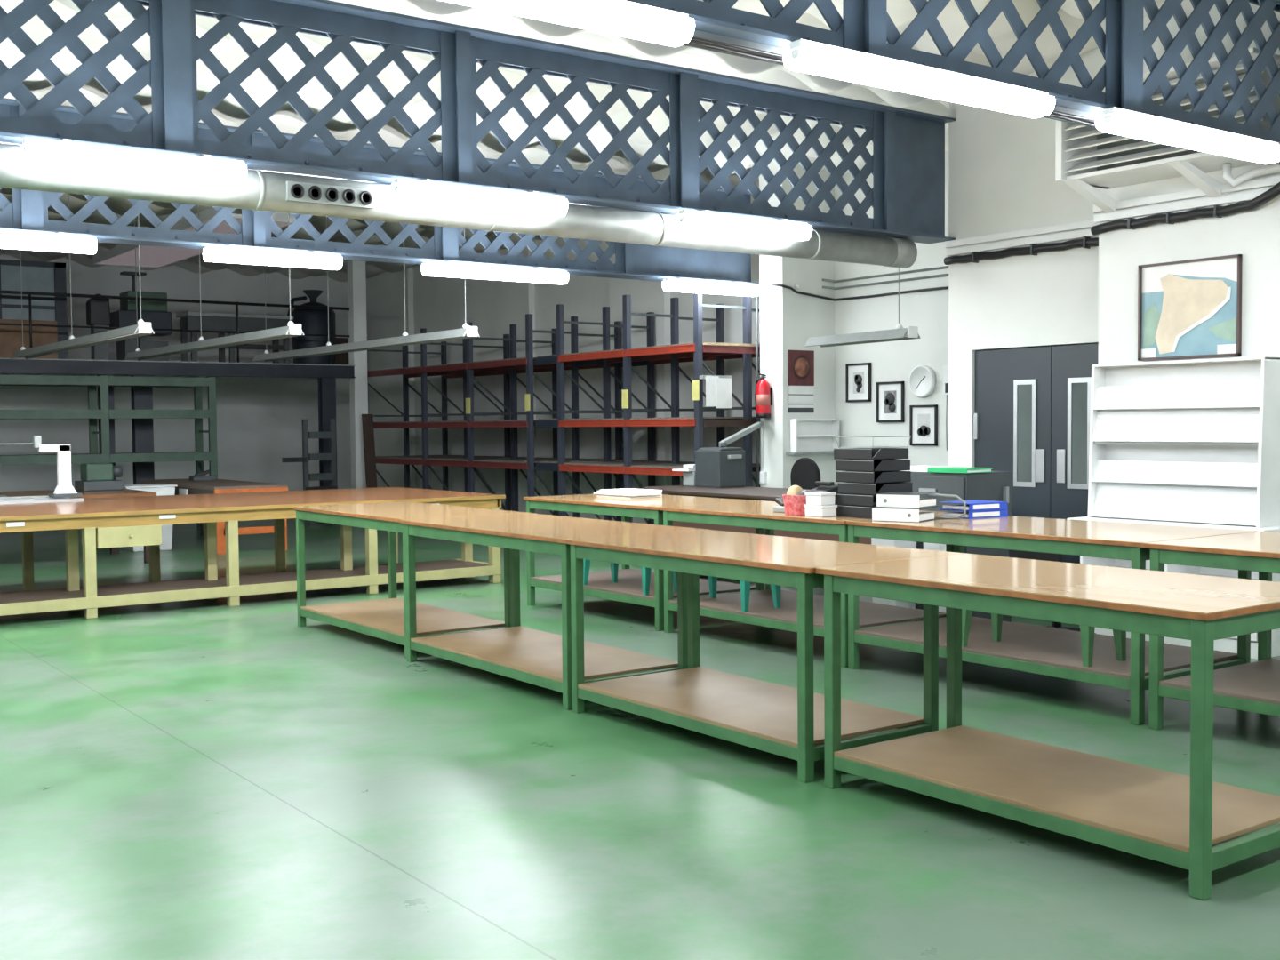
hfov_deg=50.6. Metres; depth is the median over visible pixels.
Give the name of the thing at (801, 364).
picture
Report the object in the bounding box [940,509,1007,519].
ring binder
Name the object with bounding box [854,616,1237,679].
shelf
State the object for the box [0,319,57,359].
plywood board
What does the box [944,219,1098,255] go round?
trunking
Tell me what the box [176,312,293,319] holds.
countertop
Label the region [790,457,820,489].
office chair
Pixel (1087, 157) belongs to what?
unit
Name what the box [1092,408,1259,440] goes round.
shelf
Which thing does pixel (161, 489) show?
bin
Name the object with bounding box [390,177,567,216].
lamp
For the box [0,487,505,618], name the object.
bench
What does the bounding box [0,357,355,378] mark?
beam
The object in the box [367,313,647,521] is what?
rack
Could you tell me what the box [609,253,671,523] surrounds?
wall
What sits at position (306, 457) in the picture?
rack
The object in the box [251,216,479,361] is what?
hanging lamp
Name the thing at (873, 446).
wire tray
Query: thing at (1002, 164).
wall
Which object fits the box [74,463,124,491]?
machine
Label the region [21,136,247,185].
lamp
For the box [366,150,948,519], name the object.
wall
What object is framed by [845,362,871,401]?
picture frame
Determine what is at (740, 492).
office desk
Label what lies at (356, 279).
column
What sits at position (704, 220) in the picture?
lamp
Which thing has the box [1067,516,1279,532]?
countertop
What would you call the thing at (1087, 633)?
stool
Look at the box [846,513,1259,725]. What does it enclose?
worktable
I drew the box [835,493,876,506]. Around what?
tray
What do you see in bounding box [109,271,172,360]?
machine
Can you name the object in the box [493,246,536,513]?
wall
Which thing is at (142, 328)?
hanging lamp
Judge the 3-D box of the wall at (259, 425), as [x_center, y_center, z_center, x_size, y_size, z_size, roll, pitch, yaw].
[-11.337,-1.590,21.517,15.100,4.600,0.200,-2,3,-36]
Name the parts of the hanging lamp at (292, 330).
hanging rod, hanging rod, hanging rod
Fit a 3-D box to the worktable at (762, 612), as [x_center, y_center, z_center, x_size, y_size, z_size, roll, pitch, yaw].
[1.121,0.656,9.309,1.055,0.905,1.865,-2,3,-36]
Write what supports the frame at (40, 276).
on the mezzanine slab
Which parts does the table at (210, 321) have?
panel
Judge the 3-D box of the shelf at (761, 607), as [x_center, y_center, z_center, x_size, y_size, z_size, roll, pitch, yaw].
[1.123,0.878,9.305,1.010,0.018,1.731,-2,3,-36]
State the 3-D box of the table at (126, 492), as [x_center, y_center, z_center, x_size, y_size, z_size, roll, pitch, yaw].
[-7.320,0.568,14.586,3.700,0.790,1.550,-2,3,-36]
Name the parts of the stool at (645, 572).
leg, leg, leg, leg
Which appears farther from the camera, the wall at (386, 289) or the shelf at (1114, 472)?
the wall at (386, 289)
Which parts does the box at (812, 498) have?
lid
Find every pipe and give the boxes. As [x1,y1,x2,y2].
[755,287,767,487]
[1222,163,1279,187]
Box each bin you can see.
[121,483,176,551]
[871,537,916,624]
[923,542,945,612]
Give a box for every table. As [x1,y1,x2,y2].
[0,488,156,563]
[140,478,287,554]
[176,312,293,363]
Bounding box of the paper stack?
[904,465,948,471]
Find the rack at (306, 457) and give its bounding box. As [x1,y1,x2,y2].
[281,418,337,527]
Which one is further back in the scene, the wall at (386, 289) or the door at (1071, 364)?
the wall at (386, 289)
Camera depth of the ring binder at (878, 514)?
8.10 m
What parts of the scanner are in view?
lid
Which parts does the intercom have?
cord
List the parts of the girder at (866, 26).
lattice panel, stiffener post, lattice panel, stiffener post, lattice panel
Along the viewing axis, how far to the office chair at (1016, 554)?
9.07 m
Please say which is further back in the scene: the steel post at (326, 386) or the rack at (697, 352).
the steel post at (326, 386)
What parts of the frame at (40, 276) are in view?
panel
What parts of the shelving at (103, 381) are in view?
shelf, shelf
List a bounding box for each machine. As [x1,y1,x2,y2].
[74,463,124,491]
[86,293,111,359]
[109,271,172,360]
[287,289,348,364]
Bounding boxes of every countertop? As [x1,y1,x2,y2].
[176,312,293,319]
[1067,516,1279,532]
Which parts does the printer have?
knob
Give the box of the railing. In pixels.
[0,289,349,364]
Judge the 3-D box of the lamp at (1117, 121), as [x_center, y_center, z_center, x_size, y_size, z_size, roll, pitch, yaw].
[2.953,-1.827,7.218,1.540,0.110,0.179,-2,3,-36]
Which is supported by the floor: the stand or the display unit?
the display unit
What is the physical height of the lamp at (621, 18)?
0.110 m
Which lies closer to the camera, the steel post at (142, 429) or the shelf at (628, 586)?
the shelf at (628, 586)
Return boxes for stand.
[928,493,966,519]
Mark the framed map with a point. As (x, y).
(1188, 308)
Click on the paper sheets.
(718, 388)
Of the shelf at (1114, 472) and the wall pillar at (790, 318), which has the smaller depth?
the shelf at (1114, 472)
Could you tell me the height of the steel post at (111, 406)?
2.270 m
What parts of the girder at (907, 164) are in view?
lattice panel, stiffener post, lattice panel, stiffener post, lattice panel, stiffener post, lattice panel, stiffener post, plate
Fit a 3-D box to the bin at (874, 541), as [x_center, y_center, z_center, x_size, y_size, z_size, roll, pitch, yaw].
[1.882,0.703,10.029,0.260,0.740,0.260,-2,3,-36]
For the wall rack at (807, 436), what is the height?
0.388 m
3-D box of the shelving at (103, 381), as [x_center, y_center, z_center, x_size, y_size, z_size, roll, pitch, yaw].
[-7.944,-0.292,18.218,4.320,2.220,0.680,-2,3,-36]
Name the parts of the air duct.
nozzle plate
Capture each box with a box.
[803,504,837,517]
[804,491,836,504]
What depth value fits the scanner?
13.77 m
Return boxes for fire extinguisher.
[754,373,772,417]
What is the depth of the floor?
5.26 m
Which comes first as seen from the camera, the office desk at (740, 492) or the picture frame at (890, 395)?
the office desk at (740, 492)
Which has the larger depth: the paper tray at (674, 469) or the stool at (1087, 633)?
the paper tray at (674, 469)
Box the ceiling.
[0,0,1185,281]
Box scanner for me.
[672,464,695,486]
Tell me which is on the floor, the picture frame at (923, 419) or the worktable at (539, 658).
the worktable at (539, 658)
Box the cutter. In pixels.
[0,435,84,503]
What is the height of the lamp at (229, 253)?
0.144 m
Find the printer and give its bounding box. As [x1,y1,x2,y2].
[695,447,745,487]
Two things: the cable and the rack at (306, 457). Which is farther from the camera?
the rack at (306, 457)
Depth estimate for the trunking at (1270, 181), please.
9.21 m
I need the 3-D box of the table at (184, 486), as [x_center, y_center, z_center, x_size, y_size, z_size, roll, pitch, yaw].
[-5.556,0.428,17.496,0.915,0.800,3.020,-2,3,-36]
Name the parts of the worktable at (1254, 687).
leg, shelf frame, frame, leg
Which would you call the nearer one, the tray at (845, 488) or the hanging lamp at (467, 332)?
the tray at (845, 488)
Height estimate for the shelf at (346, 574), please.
0.018 m
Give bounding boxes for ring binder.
[872,506,936,522]
[876,491,939,508]
[939,499,1007,511]
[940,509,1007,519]
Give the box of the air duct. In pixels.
[0,143,917,268]
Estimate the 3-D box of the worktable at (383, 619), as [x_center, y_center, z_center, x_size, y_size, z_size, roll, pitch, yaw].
[-1.669,0.663,9.707,0.935,0.905,1.884,-2,3,-36]
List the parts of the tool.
handle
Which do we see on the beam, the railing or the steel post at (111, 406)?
the railing
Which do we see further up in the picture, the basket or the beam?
the beam
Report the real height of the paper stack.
0.035 m
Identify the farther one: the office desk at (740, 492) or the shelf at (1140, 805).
the office desk at (740, 492)
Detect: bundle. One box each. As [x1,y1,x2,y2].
[593,488,662,498]
[786,485,803,495]
[944,236,1098,264]
[1090,182,1279,235]
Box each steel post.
[96,374,116,479]
[130,375,154,484]
[315,377,337,523]
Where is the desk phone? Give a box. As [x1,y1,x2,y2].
[808,480,841,494]
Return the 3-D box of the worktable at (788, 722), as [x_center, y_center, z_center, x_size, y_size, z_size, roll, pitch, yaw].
[0.546,0.772,6.603,0.955,0.905,1.838,-2,3,-36]
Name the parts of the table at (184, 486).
rail, leg, leg, rail, rail, leg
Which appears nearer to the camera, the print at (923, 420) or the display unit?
the display unit
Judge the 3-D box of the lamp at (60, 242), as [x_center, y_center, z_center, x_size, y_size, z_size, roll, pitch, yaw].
[-5.002,-1.880,10.534,1.430,0.144,0.248,-2,3,-36]
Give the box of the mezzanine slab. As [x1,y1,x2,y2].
[0,373,317,383]
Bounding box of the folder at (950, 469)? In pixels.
[927,466,992,472]
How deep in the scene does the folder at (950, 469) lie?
9.80 m
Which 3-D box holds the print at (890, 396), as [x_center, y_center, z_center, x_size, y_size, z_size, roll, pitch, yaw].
[2.723,-0.848,14.718,0.003,0.246,0.179,-2,3,-36]
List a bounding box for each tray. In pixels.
[672,468,695,471]
[682,29,1279,164]
[835,435,910,447]
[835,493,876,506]
[836,504,874,518]
[837,482,912,495]
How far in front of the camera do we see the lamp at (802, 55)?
5.86 m
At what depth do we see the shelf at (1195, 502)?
8.99 m
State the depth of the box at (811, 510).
8.57 m
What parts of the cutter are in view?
guide rod, handle, arm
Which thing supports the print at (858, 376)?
attached to the picture frame at (858, 376)
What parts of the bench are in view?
leg, leg, leg, drawer, leg, leg, leg, shelf rail, leg, leg, leg, leg, leg, leg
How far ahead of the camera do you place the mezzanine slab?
22.06 m
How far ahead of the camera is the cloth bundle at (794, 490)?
8.82 m
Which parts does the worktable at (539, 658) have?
leg, frame, leg, shelf frame, leg, leg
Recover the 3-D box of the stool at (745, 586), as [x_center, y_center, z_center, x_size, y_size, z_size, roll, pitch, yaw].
[0.615,0.658,9.438,0.322,0.420,0.730,-2,3,-36]
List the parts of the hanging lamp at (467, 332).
hanging rod, hanging rod, hanging rod, hanging rod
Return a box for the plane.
[189,470,215,480]
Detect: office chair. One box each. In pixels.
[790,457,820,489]
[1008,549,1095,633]
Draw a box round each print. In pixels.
[853,371,863,393]
[884,390,896,413]
[917,414,929,436]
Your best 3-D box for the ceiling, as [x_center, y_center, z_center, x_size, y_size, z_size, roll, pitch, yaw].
[-3.448,-3.259,10.596,15.100,0.300,27.360,-2,3,-36]
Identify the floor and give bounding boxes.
[0,518,1279,959]
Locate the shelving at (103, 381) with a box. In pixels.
[0,375,217,531]
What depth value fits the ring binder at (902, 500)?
8.11 m
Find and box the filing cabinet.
[904,471,1011,622]
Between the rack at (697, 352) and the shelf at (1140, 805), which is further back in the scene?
the rack at (697, 352)
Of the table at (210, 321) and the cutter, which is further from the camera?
the table at (210, 321)
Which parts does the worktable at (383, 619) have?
leg, frame, leg, shelf frame, leg, leg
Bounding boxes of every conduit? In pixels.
[822,265,948,282]
[822,273,948,289]
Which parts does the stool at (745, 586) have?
leg, leg, leg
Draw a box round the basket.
[782,494,806,515]
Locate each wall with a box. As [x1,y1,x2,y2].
[0,255,351,491]
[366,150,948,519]
[368,266,415,487]
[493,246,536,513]
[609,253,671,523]
[948,47,1099,467]
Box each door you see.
[973,346,1051,518]
[1050,343,1098,563]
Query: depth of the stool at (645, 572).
10.15 m
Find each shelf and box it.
[0,559,488,603]
[300,598,504,636]
[410,625,678,682]
[530,568,755,599]
[577,666,923,747]
[668,589,945,628]
[833,725,1279,853]
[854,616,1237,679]
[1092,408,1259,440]
[1092,460,1257,485]
[1092,481,1256,523]
[1093,382,1260,407]
[1095,441,1258,445]
[1159,658,1279,704]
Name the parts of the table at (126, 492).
leg, leg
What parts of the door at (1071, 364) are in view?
push plate, glass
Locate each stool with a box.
[583,559,677,595]
[708,576,780,611]
[961,608,1126,667]
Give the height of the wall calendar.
0.695 m
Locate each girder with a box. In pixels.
[0,0,955,243]
[0,97,758,284]
[626,0,1279,164]
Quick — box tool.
[772,497,784,512]
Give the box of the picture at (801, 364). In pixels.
[794,358,808,376]
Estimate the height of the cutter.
0.602 m
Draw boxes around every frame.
[0,258,68,359]
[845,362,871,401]
[876,381,903,422]
[909,404,937,445]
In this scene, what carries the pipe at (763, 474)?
attached to the wall pillar at (790, 318)
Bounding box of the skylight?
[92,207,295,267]
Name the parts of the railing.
post, post, rail, handrail, post, post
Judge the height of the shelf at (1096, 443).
0.015 m
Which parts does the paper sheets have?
clip rail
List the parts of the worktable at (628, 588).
leg, frame, leg, shelf frame, leg, leg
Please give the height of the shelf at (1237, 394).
0.153 m
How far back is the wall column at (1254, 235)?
9.20 m
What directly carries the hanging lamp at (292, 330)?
hanging from the ceiling
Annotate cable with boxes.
[772,282,948,301]
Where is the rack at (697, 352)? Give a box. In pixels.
[556,292,759,524]
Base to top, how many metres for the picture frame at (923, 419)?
0.430 m
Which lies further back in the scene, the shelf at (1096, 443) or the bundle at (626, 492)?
the bundle at (626, 492)
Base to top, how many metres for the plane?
0.141 m
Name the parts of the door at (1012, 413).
glass, push plate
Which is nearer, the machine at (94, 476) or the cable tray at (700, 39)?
the cable tray at (700, 39)
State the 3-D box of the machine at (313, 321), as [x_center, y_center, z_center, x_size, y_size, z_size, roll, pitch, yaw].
[-5.461,-2.503,22.677,1.084,1.330,0.720,-2,3,-36]
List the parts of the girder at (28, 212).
lattice panel, stiffener post, lattice panel, stiffener post, lattice panel, stiffener post, lattice panel, stiffener post, plate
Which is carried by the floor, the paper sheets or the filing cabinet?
the filing cabinet
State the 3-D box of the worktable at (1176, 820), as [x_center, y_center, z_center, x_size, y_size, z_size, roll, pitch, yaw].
[1.614,0.823,5.161,0.930,0.905,1.737,-2,3,-36]
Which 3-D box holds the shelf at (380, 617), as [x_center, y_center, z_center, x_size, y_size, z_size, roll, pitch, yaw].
[-1.718,0.971,9.693,0.790,0.018,1.741,-2,3,-36]
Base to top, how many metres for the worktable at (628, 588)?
0.905 m
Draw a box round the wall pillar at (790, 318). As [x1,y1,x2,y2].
[759,160,835,487]
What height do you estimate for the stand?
0.158 m
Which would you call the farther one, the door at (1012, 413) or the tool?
the door at (1012, 413)
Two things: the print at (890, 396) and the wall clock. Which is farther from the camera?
the print at (890, 396)
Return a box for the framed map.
[1137,254,1242,360]
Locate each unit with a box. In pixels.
[1055,47,1279,213]
[1067,356,1279,659]
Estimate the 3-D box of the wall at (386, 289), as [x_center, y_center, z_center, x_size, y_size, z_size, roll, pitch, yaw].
[-4.495,-1.621,24.527,0.100,4.300,1.600,-2,3,-36]
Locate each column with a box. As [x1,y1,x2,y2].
[347,259,367,488]
[1098,0,1279,363]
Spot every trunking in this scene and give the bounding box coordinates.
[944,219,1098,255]
[1092,176,1279,223]
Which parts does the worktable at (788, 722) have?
leg, leg, frame, shelf frame, leg, leg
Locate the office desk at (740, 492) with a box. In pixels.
[643,485,871,588]
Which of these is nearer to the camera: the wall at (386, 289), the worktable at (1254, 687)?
the worktable at (1254, 687)
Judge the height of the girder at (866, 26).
1.035 m
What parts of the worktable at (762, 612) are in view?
leg, frame, leg, shelf frame, leg, leg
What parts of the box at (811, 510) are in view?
lid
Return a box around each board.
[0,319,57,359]
[361,414,376,487]
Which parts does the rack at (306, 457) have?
arm, panel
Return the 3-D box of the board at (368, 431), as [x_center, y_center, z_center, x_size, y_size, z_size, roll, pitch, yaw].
[-4.242,-0.190,21.306,0.170,1.700,0.220,-2,3,-36]
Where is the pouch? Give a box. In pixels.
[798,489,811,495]
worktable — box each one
[293,501,527,658]
[400,512,707,710]
[523,494,766,631]
[566,529,964,783]
[659,501,953,667]
[815,553,1279,900]
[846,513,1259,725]
[1144,531,1279,729]
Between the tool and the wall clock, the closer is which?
the tool
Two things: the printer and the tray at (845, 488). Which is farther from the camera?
the printer
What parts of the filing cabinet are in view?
drawer, drawer, handle, drawer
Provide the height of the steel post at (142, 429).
2.270 m
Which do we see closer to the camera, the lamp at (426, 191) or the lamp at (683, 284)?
the lamp at (426, 191)
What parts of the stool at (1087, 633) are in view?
leg, leg, leg, leg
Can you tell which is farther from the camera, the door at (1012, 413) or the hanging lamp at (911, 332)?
the hanging lamp at (911, 332)
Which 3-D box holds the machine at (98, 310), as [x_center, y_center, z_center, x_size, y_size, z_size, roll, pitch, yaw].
[-8.114,-2.249,20.285,0.299,1.064,0.250,-2,3,-36]
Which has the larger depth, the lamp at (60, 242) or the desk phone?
the desk phone
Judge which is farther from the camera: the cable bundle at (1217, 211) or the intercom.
the intercom
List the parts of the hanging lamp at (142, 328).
hanging rod, hanging rod, hanging rod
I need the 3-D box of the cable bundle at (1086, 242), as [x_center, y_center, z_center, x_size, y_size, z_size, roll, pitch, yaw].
[3.204,-1.862,10.911,0.074,0.090,1.912,-2,3,-36]
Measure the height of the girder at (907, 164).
1.035 m
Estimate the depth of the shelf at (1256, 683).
6.48 m
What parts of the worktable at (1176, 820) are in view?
leg, leg, frame, shelf frame, leg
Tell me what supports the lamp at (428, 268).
attached to the girder at (28, 212)
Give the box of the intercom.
[943,364,948,450]
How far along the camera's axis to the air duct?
8.69 m
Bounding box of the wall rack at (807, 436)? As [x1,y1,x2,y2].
[785,418,839,454]
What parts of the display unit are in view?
panel, panel, panel, cabinet door, panel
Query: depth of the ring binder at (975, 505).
8.40 m
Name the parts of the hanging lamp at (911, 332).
hanging rod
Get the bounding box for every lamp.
[0,230,96,254]
[10,193,154,359]
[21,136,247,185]
[124,205,303,359]
[202,244,342,270]
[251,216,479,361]
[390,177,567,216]
[421,260,568,284]
[440,0,695,47]
[662,277,759,296]
[674,209,812,240]
[783,39,1055,118]
[804,267,920,347]
[1095,107,1279,163]
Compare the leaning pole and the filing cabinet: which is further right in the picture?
the filing cabinet
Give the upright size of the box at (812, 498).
0.079 m
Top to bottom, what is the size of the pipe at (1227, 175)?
0.152 m
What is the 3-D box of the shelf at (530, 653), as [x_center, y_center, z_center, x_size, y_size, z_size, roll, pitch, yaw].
[-0.606,1.026,8.117,0.810,0.018,1.781,-2,3,-36]
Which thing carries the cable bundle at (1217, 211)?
attached to the wall column at (1254, 235)
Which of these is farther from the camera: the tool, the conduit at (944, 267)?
the conduit at (944, 267)
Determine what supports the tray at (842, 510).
on the worktable at (762, 612)
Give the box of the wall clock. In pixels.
[909,365,935,397]
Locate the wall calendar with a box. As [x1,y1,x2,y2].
[787,350,814,412]
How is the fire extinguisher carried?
attached to the wall pillar at (790, 318)
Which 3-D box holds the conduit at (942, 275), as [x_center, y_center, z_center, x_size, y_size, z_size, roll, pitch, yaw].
[3.079,-2.128,14.013,0.201,0.038,3.224,-2,3,-36]
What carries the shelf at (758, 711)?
attached to the worktable at (788, 722)
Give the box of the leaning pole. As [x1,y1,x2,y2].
[719,421,763,447]
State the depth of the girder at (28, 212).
12.52 m

